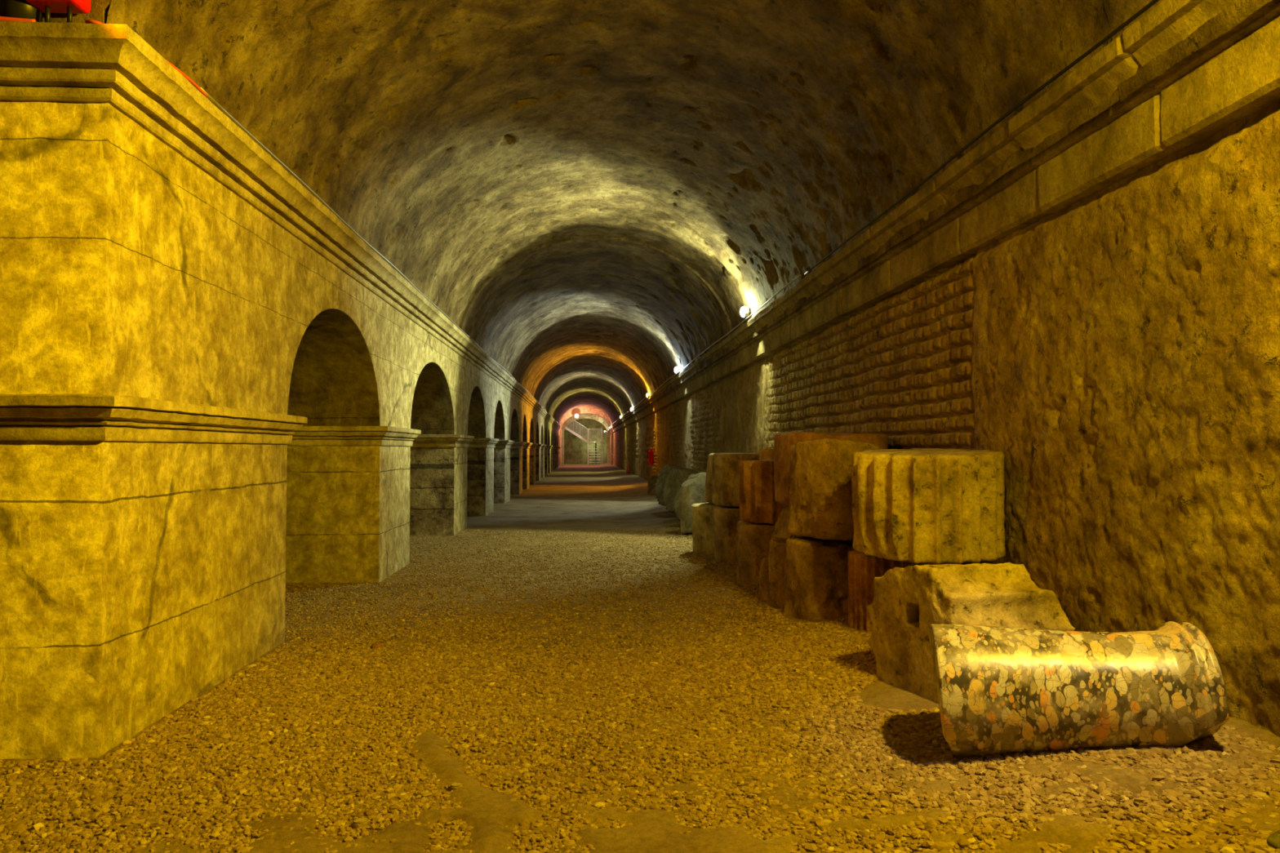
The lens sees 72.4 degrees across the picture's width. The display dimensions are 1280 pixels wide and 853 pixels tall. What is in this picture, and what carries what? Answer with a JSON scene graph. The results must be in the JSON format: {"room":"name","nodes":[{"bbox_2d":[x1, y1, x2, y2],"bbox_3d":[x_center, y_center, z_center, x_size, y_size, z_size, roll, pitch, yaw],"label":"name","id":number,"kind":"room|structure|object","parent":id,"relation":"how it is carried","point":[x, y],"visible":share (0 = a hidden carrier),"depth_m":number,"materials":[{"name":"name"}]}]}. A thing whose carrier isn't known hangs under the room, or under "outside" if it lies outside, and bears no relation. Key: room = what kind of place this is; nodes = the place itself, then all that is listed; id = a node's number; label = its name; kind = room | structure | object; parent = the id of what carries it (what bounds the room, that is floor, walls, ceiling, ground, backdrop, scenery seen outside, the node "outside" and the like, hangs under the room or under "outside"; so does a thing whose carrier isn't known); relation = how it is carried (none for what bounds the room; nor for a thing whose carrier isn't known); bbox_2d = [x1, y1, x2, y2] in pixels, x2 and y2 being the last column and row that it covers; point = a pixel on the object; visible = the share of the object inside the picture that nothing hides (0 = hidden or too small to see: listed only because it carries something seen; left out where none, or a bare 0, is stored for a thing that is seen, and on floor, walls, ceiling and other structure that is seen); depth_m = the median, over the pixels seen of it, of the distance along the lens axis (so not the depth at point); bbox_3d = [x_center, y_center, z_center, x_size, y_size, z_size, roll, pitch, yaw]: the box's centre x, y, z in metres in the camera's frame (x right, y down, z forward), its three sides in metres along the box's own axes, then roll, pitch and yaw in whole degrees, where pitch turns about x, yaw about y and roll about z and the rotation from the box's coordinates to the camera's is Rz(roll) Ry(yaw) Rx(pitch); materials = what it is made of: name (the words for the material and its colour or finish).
{"room":"underground passage","nodes":[
{"label":"underground passage","id":0,"kind":"room"},
{"bbox_2d":[0,0,111,23],"bbox_3d":[-5.678,-1.711,3.381,7.032,0.336,0.102,0,-2,-3],"label":"wall","id":1,"kind":"structure","parent":0,"point":[98,15],"depth_m":3.52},
{"bbox_2d":[0,85,559,759],"bbox_3d":[-7.559,0.857,37.416,7.068,3.024,68.424,0,-2,-3],"label":"wall","id":2,"kind":"structure","parent":0,"point":[137,578],"depth_m":4.08,"materials":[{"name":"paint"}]},
{"bbox_2d":[0,393,307,444],"bbox_3d":[-5.668,-0.009,4.325,7.166,0.192,2.299,0,-2,-3],"label":"trim","id":3,"kind":"structure","parent":2,"relation":"attached to","point":[68,410],"depth_m":3.59,"materials":[{"name":"stone"}]},
{"bbox_2d":[0,21,471,356],"bbox_3d":[-5.852,-1.306,8.043,7.210,0.269,9.762,0,-2,-3],"label":"trim","id":4,"kind":"structure","parent":2,"relation":"attached to","point":[143,86],"depth_m":3.97,"materials":[{"name":"stone"}]},
{"bbox_2d":[0,16,35,22],"bbox_3d":[-2.827,-1.583,3.339,0.962,0.038,0.035,0,-2,-6],"label":"cable","id":5,"kind":"object","parent":4,"relation":"on","point":[2,18],"visible":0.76,"depth_m":3.38,"materials":[{"name":"orange plastic"}]},
{"bbox_2d":[0,0,90,22],"bbox_3d":[-2.352,-1.722,3.436,0.324,0.312,0.194,0,-2,-3],"label":"floodlight","id":6,"kind":"object","parent":4,"relation":"on","point":[25,9],"visible":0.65,"depth_m":3.42,"materials":[{"name":"metal"}]},
{"bbox_2d":[84,19,208,97],"bbox_3d":[-2.059,-1.561,3.732,0.072,0.032,0.693,0,-2,11],"label":"cable","id":7,"kind":"object","parent":4,"relation":"on","point":[86,21],"visible":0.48,"depth_m":3.87,"materials":[{"name":"plastic"}]},
{"bbox_2d":[200,86,469,337],"bbox_3d":[-2.270,-1.437,8.448,0.026,0.022,8.880,0,-2,-3],"label":"conduit","id":8,"kind":"object","parent":4,"relation":"on","point":[209,96],"visible":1,"depth_m":5.45,"materials":[{"name":"metal"}]},
{"bbox_2d":[287,426,421,446],"bbox_3d":[-2.822,0.106,8.659,0.997,0.191,1.543,0,-2,-3],"label":"trim","id":9,"kind":"structure","parent":2,"relation":"attached to","point":[306,435],"depth_m":7.95,"materials":[{"name":"stone"}]},
{"bbox_2d":[410,434,474,447],"bbox_3d":[-3.064,0.220,13.000,0.995,0.190,1.483,0,-2,-3],"label":"trim","id":10,"kind":"structure","parent":2,"relation":"attached to","point":[422,440],"depth_m":12.33,"materials":[{"name":"stone"}]},
{"bbox_2d":[467,437,498,448],"bbox_3d":[-3.270,0.318,16.701,0.993,0.191,1.507,0,-2,-3],"label":"trim","id":11,"kind":"structure","parent":2,"relation":"attached to","point":[491,442],"depth_m":16.03,"materials":[{"name":"stone"}]},
{"bbox_2d":[494,440,514,448],"bbox_3d":[-3.469,0.412,20.247,0.994,0.190,1.483,0,-2,-3],"label":"trim","id":12,"kind":"structure","parent":2,"relation":"attached to","point":[501,443],"depth_m":19.60,"materials":[{"name":"stone"}]},
{"bbox_2d":[462,340,561,430],"bbox_3d":[-4.212,-0.507,38.264,0.355,0.285,50.379,0,-2,-4],"label":"trim","id":13,"kind":"structure","parent":2,"relation":"attached to","point":[473,354],"depth_m":18.01,"materials":[{"name":"stone"}]},
{"bbox_2d":[471,338,560,426],"bbox_3d":[-4.036,-0.668,37.545,0.104,0.050,48.962,0,-2,-4],"label":"cable","id":14,"kind":"object","parent":13,"relation":"on","point":[472,340],"visible":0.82,"depth_m":18.28,"materials":[{"name":"metal"}]},
{"bbox_2d":[511,441,525,448],"bbox_3d":[-3.687,0.513,24.067,0.998,0.190,1.387,0,-2,-3],"label":"trim","id":15,"kind":"structure","parent":2,"relation":"attached to","point":[516,444],"depth_m":23.46,"materials":[{"name":"stone"}]},
{"bbox_2d":[523,442,532,448],"bbox_3d":[-3.895,0.599,27.299,1.002,0.188,1.387,0,-2,-3],"label":"trim","id":16,"kind":"structure","parent":2,"relation":"attached to","point":[527,445],"depth_m":26.70,"materials":[{"name":"stone"}]},
{"bbox_2d":[529,443,537,448],"bbox_3d":[-4.131,0.694,30.951,1.001,0.190,1.387,0,-2,-3],"label":"trim","id":17,"kind":"structure","parent":2,"relation":"attached to","point":[533,446],"depth_m":30.35,"materials":[{"name":"stone"}]},
{"bbox_2d":[536,444,542,448],"bbox_3d":[-4.369,0.791,34.602,1.001,0.189,1.387,0,-2,-3],"label":"trim","id":18,"kind":"structure","parent":2,"relation":"attached to","point":[539,446],"depth_m":34.00,"materials":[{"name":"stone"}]},
{"bbox_2d":[409,462,692,546],"bbox_3d":[-2.875,2.306,43.241,6.002,0.129,64.520,0,-2,-3],"label":"floor","id":19,"kind":"structure","parent":0,"point":[572,496],"depth_m":17.86,"materials":[{"name":"beige gravel"}]},
{"bbox_2d":[564,420,602,464],"bbox_3d":[-4.645,1.015,71.430,3.131,4.146,3.240,0,-2,-3],"label":"staircase","id":20,"kind":"structure","parent":19,"relation":"on","point":[588,441],"depth_m":71.71,"materials":[{"name":"grey metal"}]},
{"bbox_2d":[625,459,631,474],"bbox_3d":[-0.525,1.839,39.597,0.240,0.648,0.240,0,-2,-3],"label":"traffic cone","id":21,"kind":"object","parent":19,"relation":"on","point":[628,465],"visible":0.99,"depth_m":39.55,"materials":[{"name":"orange plastic"}]},
{"bbox_2d":[647,475,657,493],"bbox_3d":[0.517,1.530,22.826,0.668,0.516,0.639,0,-2,-3],"label":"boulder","id":22,"kind":"object","parent":19,"relation":"on","point":[652,479],"visible":0.27,"depth_m":22.65,"materials":[{"name":"stone"}]},
{"bbox_2d":[654,464,695,506],"bbox_3d":[0.699,1.145,16.494,0.660,0.855,0.796,1,-2,-27],"label":"fluted column section","id":23,"kind":"object","parent":19,"relation":"on","point":[664,473],"visible":0.27,"depth_m":16.45,"materials":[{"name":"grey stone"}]},
{"bbox_2d":[674,485,681,520],"bbox_3d":[0.862,1.161,13.071,0.536,0.631,0.602,1,-2,-31],"label":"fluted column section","id":24,"kind":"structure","parent":19,"relation":"on","point":[677,502],"depth_m":13.08,"materials":[{"name":"grey stone"}]},
{"bbox_2d":[662,468,701,513],"bbox_3d":[0.824,1.117,14.805,0.696,0.820,0.749,1,-2,-28],"label":"fluted column section","id":25,"kind":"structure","parent":19,"relation":"on","point":[677,477],"depth_m":14.69,"materials":[{"name":"grey stone"}]},
{"bbox_2d":[680,472,708,533],"bbox_3d":[0.883,1.096,12.231,0.691,0.916,0.424,1,-2,-28],"label":"stone block","id":26,"kind":"object","parent":19,"relation":"on","point":[692,490],"visible":0.41,"depth_m":12.05,"materials":[{"name":"grey stone"}]},
{"bbox_2d":[564,418,606,463],"bbox_3d":[-5.004,0.959,74.898,5.499,4.920,0.360,0,-2,-3],"label":"wall","id":27,"kind":"structure","parent":0,"point":[575,450],"depth_m":74.72,"materials":[{"name":"stone"}]},
{"bbox_2d":[561,413,610,464],"bbox_3d":[-4.400,0.632,70.372,5.548,5.094,0.600,0,-2,-3],"label":"wall","id":28,"kind":"structure","parent":0,"point":[595,417],"depth_m":70.12,"materials":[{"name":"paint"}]},
{"bbox_2d":[560,406,613,466],"bbox_3d":[-3.962,0.358,64.212,5.883,5.317,1.440,0,-2,-3],"label":"wall","id":29,"kind":"structure","parent":0,"point":[581,410],"depth_m":63.55,"materials":[{"name":"paint"}]},
{"bbox_2d":[459,234,737,349],"bbox_3d":[-0.640,-2.047,13.003,4.377,1.781,0.001,0,-2,-3],"label":"arch","id":30,"kind":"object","parent":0,"point":[571,237],"depth_m":13.02,"materials":[{"name":"beige stone"}]},
{"bbox_2d":[0,542,1279,852],"bbox_3d":[-0.533,1.277,6.309,5.640,0.238,9.600,0,-2,-3],"label":"floor","id":31,"kind":"structure","parent":0,"point":[488,811],"depth_m":3.08,"materials":[{"name":"brown gravel"}]},
{"bbox_2d":[351,817,367,829],"bbox_3d":[-0.905,1.289,2.825,0.048,0.035,0.041,0,-2,-3],"label":"pebble","id":32,"kind":"object","parent":31,"relation":"on","point":[359,822],"visible":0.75,"depth_m":2.81,"materials":[{"name":"stone"}]},
{"bbox_2d":[371,642,382,649],"bbox_3d":[-1.609,1.347,5.346,0.065,0.047,0.054,0,-2,-3],"label":"pebble","id":33,"kind":"object","parent":31,"relation":"on","point":[376,645],"visible":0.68,"depth_m":5.33,"materials":[{"name":"stone"}]},
{"bbox_2d":[449,782,462,790],"bbox_3d":[-0.657,1.295,3.127,0.045,0.030,0.035,0,-2,-3],"label":"pebble","id":34,"kind":"object","parent":31,"relation":"on","point":[453,786],"visible":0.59,"depth_m":3.12,"materials":[{"name":"stone"}]},
{"bbox_2d":[265,526,844,656],"bbox_3d":[-0.778,1.356,9.176,5.146,0.245,7.959,0,-2,-3],"label":"gravel","id":35,"kind":"object","parent":31,"relation":"on","point":[771,637],"visible":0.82,"depth_m":6.79,"materials":[{"name":"gravel"}]},
{"bbox_2d":[431,594,438,598],"bbox_3d":[-1.672,1.391,7.143,0.051,0.035,0.041,0,-2,-3],"label":"pebble","id":36,"kind":"object","parent":35,"relation":"on","point":[436,596],"visible":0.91,"depth_m":7.13,"materials":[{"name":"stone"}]},
{"bbox_2d":[0,629,1279,852],"bbox_3d":[-0.239,1.206,3.572,4.744,0.248,3.372,0,-2,-3],"label":"gravel","id":37,"kind":"object","parent":31,"relation":"on","point":[1237,780],"visible":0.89,"depth_m":3.27,"materials":[{"name":"gravel"}]},
{"bbox_2d":[928,621,1229,756],"bbox_3d":[1.576,0.981,3.250,0.936,0.537,0.504,0,-2,14],"label":"column shaft","id":38,"kind":"object","parent":37,"relation":"on","point":[1001,690],"visible":0.91,"depth_m":3.07,"materials":[{"name":"multicoloured stone"}]},
{"bbox_2d":[1266,830,1279,848],"bbox_3d":[1.869,1.104,2.333,0.390,0.069,0.178,1,-2,-22],"label":"stone slab","id":39,"kind":"object","parent":37,"relation":"on","point":[1273,840],"visible":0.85,"depth_m":2.32,"materials":[{"name":"stone"}]},
{"bbox_2d":[690,502,717,554],"bbox_3d":[1.005,1.177,10.076,0.824,0.593,0.799,0,-2,-3],"label":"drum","id":40,"kind":"object","parent":31,"relation":"on","point":[702,515],"visible":0.36,"depth_m":9.82,"materials":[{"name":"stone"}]},
{"bbox_2d":[703,453,715,502],"bbox_3d":[1.100,0.605,10.119,0.712,0.594,0.690,0,-2,-4],"label":"stone block","id":41,"kind":"object","parent":40,"relation":"on","point":[708,497],"visible":0.2,"depth_m":9.98,"materials":[{"name":"beige stone"}]},
{"bbox_2d":[712,506,740,563],"bbox_3d":[1.158,1.129,9.145,0.795,0.596,0.746,0,-2,-3],"label":"stone block","id":42,"kind":"object","parent":31,"relation":"on","point":[726,519],"visible":0.3,"depth_m":8.86,"materials":[{"name":"brown stone"}]},
{"bbox_2d":[711,453,759,506],"bbox_3d":[1.157,0.557,9.212,0.754,0.561,0.725,0,-2,-5],"label":"stone block","id":43,"kind":"object","parent":42,"relation":"on","point":[726,466],"visible":0.39,"depth_m":8.93,"materials":[{"name":"beige stone"}]},
{"bbox_2d":[736,520,775,582],"bbox_3d":[1.248,1.123,7.708,0.792,0.580,0.787,0,-2,-3],"label":"stone block","id":44,"kind":"object","parent":31,"relation":"on","point":[753,539],"visible":0.29,"depth_m":7.45,"materials":[{"name":"stone"}]},
{"bbox_2d":[738,459,789,524],"bbox_3d":[1.264,0.567,7.705,0.762,0.539,0.754,0,-2,-8],"label":"drum","id":45,"kind":"object","parent":44,"relation":"on","point":[757,503],"visible":0.38,"depth_m":7.45,"materials":[{"name":"stone"}]},
{"bbox_2d":[759,555,768,599],"bbox_3d":[1.023,1.195,6.649,0.246,0.417,0.290,0,-2,-3],"label":"stone fragment","id":46,"kind":"object","parent":31,"relation":"on","point":[764,568],"visible":0.3,"depth_m":6.57,"materials":[{"name":"brown stone"}]},
{"bbox_2d":[767,537,786,607],"bbox_3d":[1.138,1.085,6.414,0.416,0.533,0.409,0,-2,-3],"label":"stone fragment","id":47,"kind":"object","parent":31,"relation":"on","point":[775,587],"visible":0.26,"depth_m":6.30,"materials":[{"name":"brown stone"}]},
{"bbox_2d":[770,506,791,538],"bbox_3d":[1.420,1.021,6.988,0.819,0.801,0.743,0,-2,-3],"label":"stone fragment","id":48,"kind":"object","parent":31,"relation":"on","point":[781,525],"visible":0.07,"depth_m":7.07,"materials":[{"name":"brown stone"}]},
{"bbox_2d":[773,431,888,505],"bbox_3d":[1.497,0.338,6.903,0.827,0.596,0.791,1,-2,-6],"label":"stone block","id":49,"kind":"object","parent":48,"relation":"on","point":[783,441],"visible":0.37,"depth_m":6.68,"materials":[{"name":"brown stone"}]},
{"bbox_2d":[783,535,855,620],"bbox_3d":[1.284,1.050,5.959,0.551,0.587,0.572,0,-2,-13],"label":"stone block","id":50,"kind":"object","parent":31,"relation":"on","point":[815,581],"visible":0.54,"depth_m":5.71,"materials":[{"name":"brown stone"}]},
{"bbox_2d":[786,438,881,541],"bbox_3d":[1.338,0.436,5.947,0.602,0.706,0.602,1,-2,-22],"label":"stone block","id":51,"kind":"object","parent":50,"relation":"on","point":[820,499],"visible":0.65,"depth_m":5.67,"materials":[{"name":"beige stone"}]},
{"bbox_2d":[847,550,954,631],"bbox_3d":[1.623,1.042,5.377,0.662,0.534,0.662,-1,-2,30],"label":"column base","id":52,"kind":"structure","parent":31,"relation":"on","point":[862,568],"depth_m":5.25,"materials":[{"name":"stone"}]},
{"bbox_2d":[851,448,1005,564],"bbox_3d":[1.655,0.437,5.055,0.840,0.624,0.869,-1,-2,19],"label":"stone block","id":53,"kind":"object","parent":52,"relation":"on","point":[938,506],"visible":1,"depth_m":4.74,"materials":[{"name":"stone"}]},
{"bbox_2d":[866,562,1075,702],"bbox_3d":[1.525,0.959,4.112,0.617,0.658,0.758,0,-2,-17],"label":"block","id":54,"kind":"object","parent":31,"relation":"on","point":[908,600],"visible":0.67,"depth_m":3.92,"materials":[{"name":"stone"}]},
{"bbox_3d":[1.521,1.065,8.497,0.698,0.610,0.702,0,-2,-3],"label":"drum","id":55,"kind":"object","parent":31,"relation":"on","visible":0},
{"bbox_2d":[759,448,774,460],"bbox_3d":[1.521,0.482,8.512,0.732,0.546,0.705,0,-2,-3],"label":"drum","id":56,"kind":"object","parent":55,"relation":"on","point":[764,453],"visible":0.05,"depth_m":8.37,"materials":[{"name":"stone"}]},
{"bbox_2d":[90,0,1279,431],"bbox_3d":[-5.383,-1.377,36.816,11.340,1.724,75.818,0,-2,-3],"label":"ceiling","id":57,"kind":"structure","parent":0,"point":[743,142],"depth_m":7.10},
{"bbox_2d":[609,101,1279,737],"bbox_3d":[-0.165,1.018,38.498,0.200,2.640,73.087,0,-2,-4],"label":"wall","id":58,"kind":"structure","parent":0,"point":[1119,348],"depth_m":4.02,"materials":[{"name":"beige stone"}]},
{"bbox_2d":[647,447,656,464],"bbox_3d":[0.381,0.938,27.882,0.300,0.558,0.206,0,-2,-3],"label":"fire extinguisher","id":59,"kind":"object","parent":58,"relation":"attached to","point":[651,454],"visible":1,"depth_m":27.81,"materials":[{"name":"red metal"}]},
{"bbox_2d":[610,321,767,432],"bbox_3d":[-0.126,-0.485,37.625,0.497,0.495,52.067,0,-2,-4],"label":"trim","id":60,"kind":"structure","parent":58,"relation":"attached to","point":[735,361],"depth_m":15.99,"materials":[{"name":"stone"}]},
{"bbox_2d":[674,366,679,373],"bbox_3d":[0.926,-1.259,19.802,0.309,0.196,0.158,0,-2,-3],"label":"floodlight","id":61,"kind":"object","parent":60,"relation":"on","point":[677,368],"visible":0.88,"depth_m":19.74,"materials":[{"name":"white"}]},
{"bbox_2d":[610,274,801,425],"bbox_3d":[-0.230,-0.807,35.536,0.034,0.038,53.645,0,-2,-4],"label":"conduit","id":62,"kind":"object","parent":60,"relation":"on","point":[799,275],"visible":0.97,"depth_m":12.10,"materials":[{"name":"metal"}]},
{"bbox_2d":[739,306,751,317],"bbox_3d":[1.488,-1.510,11.665,0.309,0.196,0.158,0,-2,-3],"label":"floodlight","id":63,"kind":"object","parent":60,"relation":"on","point":[744,312],"visible":0.94,"depth_m":11.61,"materials":[{"name":"white"}]},
{"bbox_2d":[747,0,1279,356],"bbox_3d":[2.088,-1.337,5.437,0.518,0.492,12.476,0,-2,-4],"label":"trim","id":64,"kind":"structure","parent":58,"relation":"attached to","point":[1237,77],"depth_m":4.20,"materials":[{"name":"stone"}]},
{"bbox_2d":[803,0,1159,275],"bbox_3d":[1.835,-1.586,5.614,0.032,0.026,6.120,0,-2,-4],"label":"cable","id":65,"kind":"object","parent":64,"relation":"on","point":[1153,2],"visible":1,"depth_m":4.43,"materials":[{"name":"black plastic"}]}
]}

